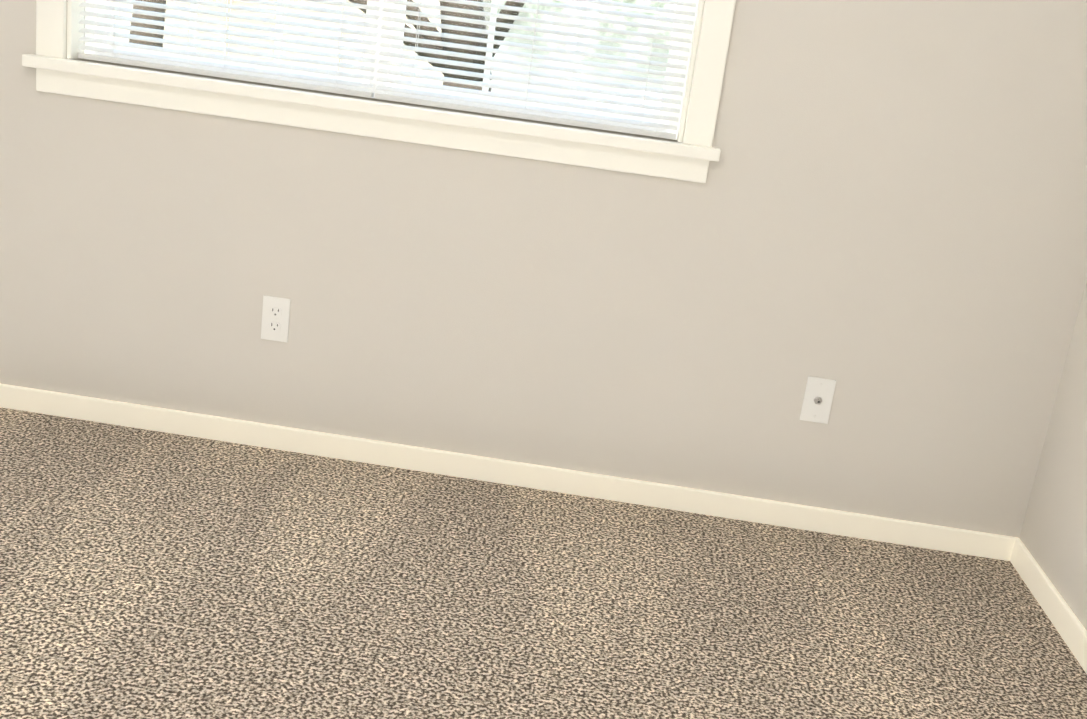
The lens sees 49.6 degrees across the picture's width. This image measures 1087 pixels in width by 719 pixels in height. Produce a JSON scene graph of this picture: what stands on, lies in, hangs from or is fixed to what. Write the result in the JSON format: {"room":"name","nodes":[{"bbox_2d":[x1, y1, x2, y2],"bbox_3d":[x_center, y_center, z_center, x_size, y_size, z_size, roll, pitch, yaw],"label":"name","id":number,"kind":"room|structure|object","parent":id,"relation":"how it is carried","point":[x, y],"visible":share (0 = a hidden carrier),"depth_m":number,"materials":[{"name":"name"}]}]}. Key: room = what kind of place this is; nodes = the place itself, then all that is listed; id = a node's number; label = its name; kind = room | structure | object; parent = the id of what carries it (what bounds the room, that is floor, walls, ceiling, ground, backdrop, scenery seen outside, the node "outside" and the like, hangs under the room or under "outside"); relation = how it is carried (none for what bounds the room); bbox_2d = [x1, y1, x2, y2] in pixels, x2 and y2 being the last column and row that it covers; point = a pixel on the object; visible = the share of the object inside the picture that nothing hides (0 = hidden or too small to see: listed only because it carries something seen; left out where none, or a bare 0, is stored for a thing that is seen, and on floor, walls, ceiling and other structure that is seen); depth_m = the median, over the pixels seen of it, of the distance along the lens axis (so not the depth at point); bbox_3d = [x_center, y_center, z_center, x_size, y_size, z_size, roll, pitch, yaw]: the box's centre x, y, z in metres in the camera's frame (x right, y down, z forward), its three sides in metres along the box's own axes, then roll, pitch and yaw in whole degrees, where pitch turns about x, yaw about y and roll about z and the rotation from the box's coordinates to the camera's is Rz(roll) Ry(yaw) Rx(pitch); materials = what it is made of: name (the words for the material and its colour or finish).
{"room":"empty bedroom","nodes":[
{"label":"empty bedroom","id":0,"kind":"room"},
{"bbox_2d":[0,407,1086,718],"bbox_3d":[-0.280,1.029,0.695,5.199,0.060,5.240,8,16,3],"label":"floor","id":1,"kind":"structure","parent":0,"point":[144,573],"depth_m":2.47,"materials":[{"name":"carpet"}]},
{"bbox_2d":[0,0,1086,537],"bbox_3d":[-0.432,-0.926,2.831,3.879,2.440,0.120,8,16,3],"label":"wall","id":2,"kind":"structure","parent":0,"point":[880,216],"depth_m":2.93,"materials":[{"name":"paint"}]},
{"bbox_2d":[261,295,290,341],"bbox_3d":[-0.687,-0.104,3.018,0.070,0.115,0.008,8,16,3],"label":"electrical outlet","id":3,"kind":"object","parent":2,"relation":"attached to","point":[275,318],"visible":1,"depth_m":3.02,"materials":[{"name":"plastic"}]},
{"bbox_2d":[22,0,735,182],"bbox_3d":[-0.349,-1.149,2.736,1.701,1.246,0.160,8,16,3],"label":"window","id":4,"kind":"structure","parent":2,"relation":"in","point":[692,155],"depth_m":2.85,"materials":[{"name":"paint"}]},
{"bbox_2d":[78,0,696,138],"bbox_3d":[-0.349,-1.150,2.731,1.489,1.072,0.046,8,16,3],"label":"window blinds","id":5,"kind":"object","parent":4,"relation":"attached to","point":[336,89],"visible":0.96,"depth_m":2.85,"materials":[{"name":"white plastic"}]},
{"bbox_2d":[0,383,1011,559],"bbox_3d":[-0.632,0.216,3.100,3.729,0.066,0.013,8,16,3],"label":"baseboard","id":6,"kind":"structure","parent":2,"relation":"attached to","point":[573,482],"depth_m":3.07,"materials":[{"name":"paint"}]},
{"bbox_2d":[800,376,835,423],"bbox_3d":[0.687,0.104,2.945,0.070,0.115,0.018,8,16,3],"label":"outlet","id":7,"kind":"object","parent":2,"relation":"attached to","point":[817,399],"visible":1,"depth_m":2.95,"materials":[{"name":"plastic"}]},
{"bbox_2d":[1019,281,1086,629],"bbox_3d":[1.196,0.049,0.225,0.120,2.440,5.120,8,16,3],"label":"wall","id":8,"kind":"structure","parent":0,"point":[1053,536],"depth_m":2.78,"materials":[{"name":"paint"}]},
{"bbox_2d":[1004,537,1086,673],"bbox_3d":[1.110,0.773,1.978,0.013,0.066,2.118,8,16,3],"label":"baseboard","id":9,"kind":"structure","parent":8,"relation":"attached to","point":[1058,611],"depth_m":2.72,"materials":[{"name":"paint"}]},
{"label":"outside","id":10,"kind":"structure","parent":0,"visible":0},
{"bbox_2d":[489,0,696,101],"bbox_3d":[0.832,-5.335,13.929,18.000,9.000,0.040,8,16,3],"label":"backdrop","id":11,"kind":"structure","parent":10,"point":[599,33],"depth_m":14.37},
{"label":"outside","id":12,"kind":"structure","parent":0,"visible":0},
{"bbox_3d":[-0.038,-1.084,9.031,24.000,0.100,11.830,8,16,3],"label":"lawn","id":13,"kind":"structure","parent":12,"visible":0},
{"bbox_2d":[129,0,165,46],"bbox_3d":[-3.364,-5.074,10.661,4.814,5.781,2.624,8,16,3],"label":"tree","id":14,"kind":"object","parent":13,"relation":"on","point":[153,9],"depth_m":11.19,"materials":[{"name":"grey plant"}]},
{"bbox_2d":[110,0,491,84],"bbox_3d":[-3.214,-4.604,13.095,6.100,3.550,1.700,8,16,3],"label":"house","id":15,"kind":"structure","parent":13,"relation":"on","point":[306,12],"depth_m":12.69,"materials":[{"name":"white"}]},
{"bbox_2d":[349,0,524,91],"bbox_3d":[-0.513,-2.971,6.103,3.775,5.032,2.378,8,16,3],"label":"tree","id":16,"kind":"object","parent":13,"relation":"on","point":[465,33],"depth_m":6.60,"materials":[{"name":"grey plant"}]},
{"bbox_2d":[575,88,683,134],"bbox_3d":[2.482,-2.215,11.524,4.295,1.292,1.760,6,16,-5],"label":"car","id":17,"kind":"object","parent":13,"relation":"on","point":[639,92],"depth_m":10.82,"materials":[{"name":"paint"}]}
]}

